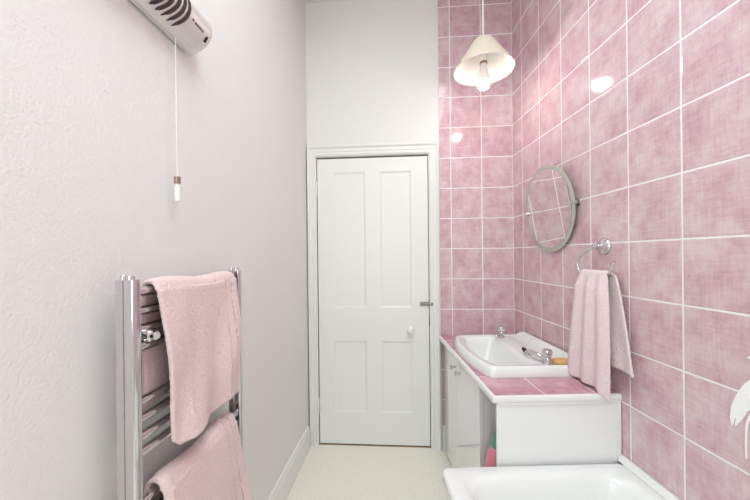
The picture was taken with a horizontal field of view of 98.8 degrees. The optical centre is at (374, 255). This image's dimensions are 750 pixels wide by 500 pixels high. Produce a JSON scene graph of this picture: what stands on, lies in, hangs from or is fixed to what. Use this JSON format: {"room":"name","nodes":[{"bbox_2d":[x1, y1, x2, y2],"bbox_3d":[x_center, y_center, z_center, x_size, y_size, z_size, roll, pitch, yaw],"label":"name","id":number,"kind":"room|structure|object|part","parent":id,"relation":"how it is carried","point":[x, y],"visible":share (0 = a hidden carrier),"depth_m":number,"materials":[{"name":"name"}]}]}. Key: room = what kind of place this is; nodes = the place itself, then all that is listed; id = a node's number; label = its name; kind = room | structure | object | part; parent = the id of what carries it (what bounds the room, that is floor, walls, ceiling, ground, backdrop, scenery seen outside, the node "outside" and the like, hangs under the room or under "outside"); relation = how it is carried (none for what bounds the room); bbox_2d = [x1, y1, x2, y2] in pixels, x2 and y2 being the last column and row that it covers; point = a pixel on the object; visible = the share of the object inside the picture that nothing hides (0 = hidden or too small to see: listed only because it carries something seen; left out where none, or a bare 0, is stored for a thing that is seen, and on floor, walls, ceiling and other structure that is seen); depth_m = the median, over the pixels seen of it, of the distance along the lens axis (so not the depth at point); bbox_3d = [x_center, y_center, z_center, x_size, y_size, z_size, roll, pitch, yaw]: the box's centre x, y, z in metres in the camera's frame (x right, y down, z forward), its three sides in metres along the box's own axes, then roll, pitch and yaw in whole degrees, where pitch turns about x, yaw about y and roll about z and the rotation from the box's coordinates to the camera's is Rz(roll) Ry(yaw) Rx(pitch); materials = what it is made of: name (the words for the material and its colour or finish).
{"room":"bathroom","nodes":[
{"label":"bathroom","id":0,"kind":"room"},
{"bbox_2d":[0,0,309,499],"bbox_3d":[-0.669,-0.206,0.334,0.120,3.035,4.043,-1,0,5],"label":"wall","id":1,"kind":"structure","parent":0,"point":[88,154],"depth_m":0.74,"materials":[{"name":"paint"}]},
{"bbox_2d":[130,0,211,201],"bbox_3d":[-0.544,-0.428,0.690,0.077,0.563,0.587,-1,0,5],"label":"wall heater","id":2,"kind":"object","parent":1,"relation":"attached to","point":[181,21],"visible":1,"depth_m":0.87,"materials":[{"name":"plastic"}]},
{"bbox_2d":[149,0,191,25],"bbox_3d":[-0.531,-0.654,0.661,0.041,0.098,0.421,-1,0,5],"label":"grille","id":3,"kind":"object","parent":2,"relation":"attached to","point":[161,12],"depth_m":0.83,"materials":[{"name":"white plastic"}]},
{"bbox_3d":[-0.541,-0.411,0.877,0.003,0.393,0.002,-1,0,-1],"label":"pull cord","id":4,"kind":"part","parent":2,"relation":"part of","materials":[{"name":"white fabric"}]},
{"bbox_2d":[115,267,243,499],"bbox_3d":[-0.509,0.555,0.890,0.110,1.030,0.456,-1,0,6],"label":"heated towel rail","id":5,"kind":"object","parent":1,"relation":"attached to","point":[133,337],"visible":0.6,"depth_m":0.67,"materials":[{"name":"silver metal"}]},
{"bbox_3d":[-0.509,0.560,0.673,0.041,1.020,0.023,-1,0,5],"label":"post","id":6,"kind":"part","parent":5,"relation":"part of","materials":[{"name":"silver metal"}]},
{"bbox_3d":[-0.497,0.120,0.888,0.021,0.021,0.408,-1,0,5],"label":"rail","id":7,"kind":"part","parent":5,"relation":"part of","materials":[{"name":"silver metal"}]},
{"bbox_3d":[-0.497,0.159,0.888,0.021,0.021,0.408,-1,0,5],"label":"rail","id":8,"kind":"part","parent":5,"relation":"part of","materials":[{"name":"silver metal"}]},
{"bbox_3d":[-0.496,0.198,0.888,0.021,0.021,0.408,-1,0,5],"label":"rail","id":9,"kind":"part","parent":5,"relation":"part of","materials":[{"name":"silver metal"}]},
{"bbox_3d":[-0.494,0.393,0.888,0.021,0.021,0.408,-1,0,5],"label":"rail","id":10,"kind":"part","parent":5,"relation":"part of","materials":[{"name":"silver metal"}]},
{"bbox_3d":[-0.495,0.354,0.888,0.021,0.021,0.408,-1,0,5],"label":"rail","id":11,"kind":"part","parent":5,"relation":"part of","materials":[{"name":"silver metal"}]},
{"bbox_3d":[-0.495,0.316,0.888,0.021,0.021,0.408,-1,0,5],"label":"rail","id":12,"kind":"part","parent":5,"relation":"part of","materials":[{"name":"silver metal"}]},
{"bbox_3d":[-0.494,0.427,0.888,0.021,0.021,0.408,-1,0,5],"label":"rail","id":13,"kind":"part","parent":5,"relation":"part of","materials":[{"name":"silver metal"}]},
{"bbox_3d":[-0.498,0.078,0.888,0.021,0.021,0.408,-1,0,5],"label":"rail","id":14,"kind":"part","parent":5,"relation":"part of","materials":[{"name":"silver metal"}]},
{"bbox_3d":[-0.493,0.538,0.888,0.062,0.021,0.408,-1,0,-1],"label":"rail","id":15,"kind":"part","parent":5,"relation":"part of","materials":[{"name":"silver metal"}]},
{"bbox_2d":[141,271,241,444],"bbox_3d":[-0.483,0.254,0.894,0.080,0.412,0.346,-1,0,5],"label":"towel","id":16,"kind":"object","parent":5,"relation":"hanging from","point":[200,356],"visible":0.98,"depth_m":0.83,"materials":[{"name":"pink fabric"}]},
{"bbox_3d":[-0.492,0.576,0.888,0.021,0.021,0.408,-1,0,5],"label":"rail","id":17,"kind":"part","parent":5,"relation":"part of","materials":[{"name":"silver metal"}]},
{"bbox_2d":[144,412,252,499],"bbox_3d":[-0.470,0.722,0.918,0.095,0.433,0.381,-1,0,3],"label":"towel","id":18,"kind":"object","parent":5,"relation":"hanging from","point":[212,467],"visible":0.99,"depth_m":0.91,"materials":[{"name":"pink fabric"}]},
{"bbox_3d":[-0.475,0.559,1.104,0.041,1.020,0.023,-1,0,5],"label":"post","id":19,"kind":"part","parent":5,"relation":"part of","materials":[{"name":"silver metal"}]},
{"bbox_2d":[267,426,309,499],"bbox_3d":[-0.588,1.214,0.302,0.016,0.155,3.708,-1,0,5],"label":"baseboard","id":20,"kind":"structure","parent":1,"relation":"attached to","point":[283,486],"depth_m":1.80,"materials":[{"name":"white paint"}]},
{"bbox_2d":[304,0,348,2],"bbox_3d":[0.047,-1.791,0.335,1.994,0.120,4.044,-1,0,-1],"label":"ceiling","id":21,"kind":"structure","parent":0,"point":[306,1],"depth_m":2.18,"materials":[{"name":"paint"}]},
{"bbox_2d":[454,0,514,89],"bbox_3d":[0.580,-1.315,1.729,0.312,0.844,0.312,-1,0,-1],"label":"pendant lamp","id":22,"kind":"object","parent":21,"relation":"hanging from","point":[486,62],"visible":1,"depth_m":1.73,"materials":[{"name":"white fabric"}]},
{"bbox_3d":[0.579,-1.431,1.729,0.008,0.589,0.008,-1,0,-1],"label":"cord","id":23,"kind":"part","parent":22,"relation":"part of","materials":[{"name":"white plastic"}]},
{"bbox_3d":[0.584,-0.926,1.729,0.065,0.065,0.065,-1,0,-1],"label":"bulb","id":24,"kind":"part","parent":22,"relation":"part of","materials":[{"name":"white glass"}]},
{"bbox_3d":[0.583,-1.076,1.729,0.312,0.163,0.312,-1,0,-1],"label":"lamp shade","id":25,"kind":"part","parent":22,"relation":"part of","materials":[{"name":"beige fabric"}]},
{"bbox_2d":[286,444,451,499],"bbox_3d":[0.080,1.294,0.337,1.994,0.020,4.044,-1,0,-1],"label":"floor","id":26,"kind":"structure","parent":0,"point":[328,472],"depth_m":1.89,"materials":[{"name":"plastic"}]},
{"bbox_2d":[445,347,495,467],"bbox_3d":[0.672,0.912,1.765,0.492,0.728,0.653,-1,0,-1],"label":"vanity cabinet","id":27,"kind":"object","parent":26,"relation":"on","point":[470,415],"visible":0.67,"depth_m":1.65,"materials":[{"name":"white laminate"}]},
{"bbox_3d":[0.467,0.911,1.925,0.019,0.712,0.324,-1,0,-1],"label":"door","id":28,"kind":"part","parent":27,"relation":"part of","materials":[{"name":"white wood"}]},
{"bbox_3d":[0.474,0.911,1.597,0.019,0.712,0.324,-1,0,-1],"label":"door","id":29,"kind":"part","parent":27,"relation":"part of","materials":[{"name":"white wood"}]},
{"bbox_2d":[485,432,495,466],"bbox_3d":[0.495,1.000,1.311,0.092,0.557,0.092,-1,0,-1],"label":"bottle","id":30,"kind":"object","parent":27,"relation":"in","point":[491,455],"visible":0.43,"depth_m":1.30,"materials":[{"name":"pink plastic"}]},
{"bbox_2d":[439,335,621,402],"bbox_3d":[0.674,0.536,1.671,0.492,0.024,0.935,-1,0,-1],"label":"countertop","id":31,"kind":"structure","parent":27,"relation":"on","point":[539,389],"depth_m":1.28,"materials":[{"name":"tile"}]},
{"bbox_2d":[453,331,573,377],"bbox_3d":[0.684,0.550,1.687,0.466,0.178,0.594,-1,0,-1],"label":"washbasin","id":32,"kind":"object","parent":31,"relation":"in","point":[493,357],"visible":0.72,"depth_m":1.65,"materials":[{"name":"white ceramic"}]},
{"bbox_2d":[495,325,504,337],"bbox_3d":[0.733,0.452,1.882,0.044,0.069,0.137,-1,0,29],"label":"tap","id":33,"kind":"object","parent":32,"relation":"on","point":[501,329],"visible":1,"depth_m":1.90,"materials":[{"name":"silver metal"}]},
{"bbox_3d":[0.720,0.461,1.873,0.021,0.036,0.109,-1,0,36],"label":"spout","id":34,"kind":"part","parent":33,"relation":"part of","materials":[{"name":"silver metal"}]},
{"bbox_3d":[0.755,0.434,1.921,0.047,0.035,0.044,-1,0,-1],"label":"handle","id":35,"kind":"part","parent":33,"relation":"part of","materials":[{"name":"silver metal"}]},
{"bbox_2d":[524,348,552,364],"bbox_3d":[0.747,0.452,1.479,0.044,0.069,0.138,-1,0,-34],"label":"tap","id":36,"kind":"object","parent":32,"relation":"on","point":[547,353],"visible":1,"depth_m":1.44,"materials":[{"name":"silver metal"}]},
{"bbox_3d":[0.744,0.461,1.494,0.021,0.036,0.109,-1,0,-28],"label":"spout","id":37,"kind":"part","parent":36,"relation":"part of","materials":[{"name":"silver metal"}]},
{"bbox_3d":[0.772,0.435,1.442,0.047,0.035,0.044,-1,0,-1],"label":"handle","id":38,"kind":"part","parent":36,"relation":"part of","materials":[{"name":"silver metal"}]},
{"bbox_2d":[551,358,567,364],"bbox_3d":[0.837,0.474,1.450,0.074,0.022,0.050,-1,0,-1],"label":"soap bar","id":39,"kind":"object","parent":32,"relation":"on","point":[559,361],"visible":0.87,"depth_m":1.43,"materials":[{"name":"orange wax"}]},
{"bbox_2d":[496,401,621,465],"bbox_3d":[0.697,0.912,1.218,0.470,0.730,0.021,-1,0,-1],"label":"end panel","id":40,"kind":"object","parent":26,"relation":"on","point":[583,432],"visible":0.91,"depth_m":1.21,"materials":[{"name":"white laminate"}]},
{"bbox_2d":[443,455,678,499],"bbox_3d":[0.608,1.016,0.359,0.687,0.525,1.691,-1,0,-1],"label":"bathtub","id":41,"kind":"object","parent":26,"relation":"on","point":[580,481],"depth_m":1.13,"materials":[{"name":"white ceramic"}]},
{"bbox_3d":[0.940,0.760,0.366,0.016,0.021,1.691,-1,0,-1],"label":"sealing strip","id":42,"kind":"part","parent":41,"relation":"part of","materials":[{"name":"white plastic"}]},
{"bbox_2d":[305,0,514,448],"bbox_3d":[0.162,-0.216,2.234,1.501,3.035,0.160,-1,0,4],"label":"wall","id":43,"kind":"structure","parent":0,"point":[378,71],"depth_m":2.13,"materials":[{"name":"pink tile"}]},
{"bbox_2d":[315,156,430,445],"bbox_3d":[-0.009,0.306,2.160,0.778,1.935,0.100,-1,0,4],"label":"door","id":44,"kind":"structure","parent":43,"relation":"in","point":[374,319],"depth_m":2.17,"materials":[{"name":"paint"}]},
{"bbox_3d":[0.234,0.489,2.125,0.049,0.049,0.062,-1,0,-1],"label":"knob","id":45,"kind":"part","parent":44,"relation":"part of","materials":[{"name":"white ceramic"}]},
{"bbox_2d":[307,142,440,450],"bbox_3d":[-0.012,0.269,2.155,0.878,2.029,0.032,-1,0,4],"label":"trim","id":46,"kind":"structure","parent":43,"relation":"attached to","point":[431,148],"depth_m":2.14,"materials":[{"name":"white paint"}]},
{"bbox_2d":[320,443,430,447],"bbox_3d":[0.002,1.282,2.237,0.756,0.004,0.136,-1,0,4],"label":"trim","id":47,"kind":"structure","parent":43,"relation":"attached to","point":[320,443],"depth_m":2.17,"materials":[{"name":"wood"}]},
{"bbox_2d":[442,425,445,449],"bbox_3d":[0.653,1.199,2.112,0.412,0.155,0.016,-1,0,4],"label":"baseboard","id":48,"kind":"structure","parent":43,"relation":"attached to","point":[443,426],"depth_m":2.12,"materials":[{"name":"white paint"}]},
{"bbox_2d":[511,0,749,499],"bbox_3d":[1.002,-0.223,0.287,0.120,3.035,3.872,-1,0,-1],"label":"wall","id":49,"kind":"structure","parent":0,"point":[643,106],"depth_m":1.06,"materials":[{"name":"pink tile"}]},
{"bbox_2d":[525,165,580,251],"bbox_3d":[0.888,-0.240,1.649,0.051,0.438,0.435,-1,0,-1],"label":"mirror","id":50,"kind":"object","parent":49,"relation":"attached to","point":[550,199],"visible":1,"depth_m":1.61,"materials":[{"name":"clear glass"}]},
{"bbox_2d":[576,238,615,275],"bbox_3d":[0.898,0.007,1.294,0.051,0.158,0.218,-1,0,-1],"label":"towel ring","id":51,"kind":"object","parent":49,"relation":"attached to","point":[604,245],"visible":0.88,"depth_m":1.28,"materials":[{"name":"silver metal"}]},
{"bbox_2d":[567,269,633,402],"bbox_3d":[0.874,0.297,1.268,0.072,0.484,0.296,-1,0,-1],"label":"hand towel","id":52,"kind":"object","parent":51,"relation":"hanging from","point":[599,340],"visible":1,"depth_m":1.22,"materials":[{"name":"pink fabric"}]},
{"bbox_2d":[730,356,749,458],"bbox_3d":[0.938,0.373,0.769,0.001,0.277,0.158,-1,0,-1],"label":"sticker","id":53,"kind":"object","parent":49,"relation":"attached to","point":[740,406],"visible":1,"depth_m":0.82,"materials":[{"name":"white plastic"}]}
]}

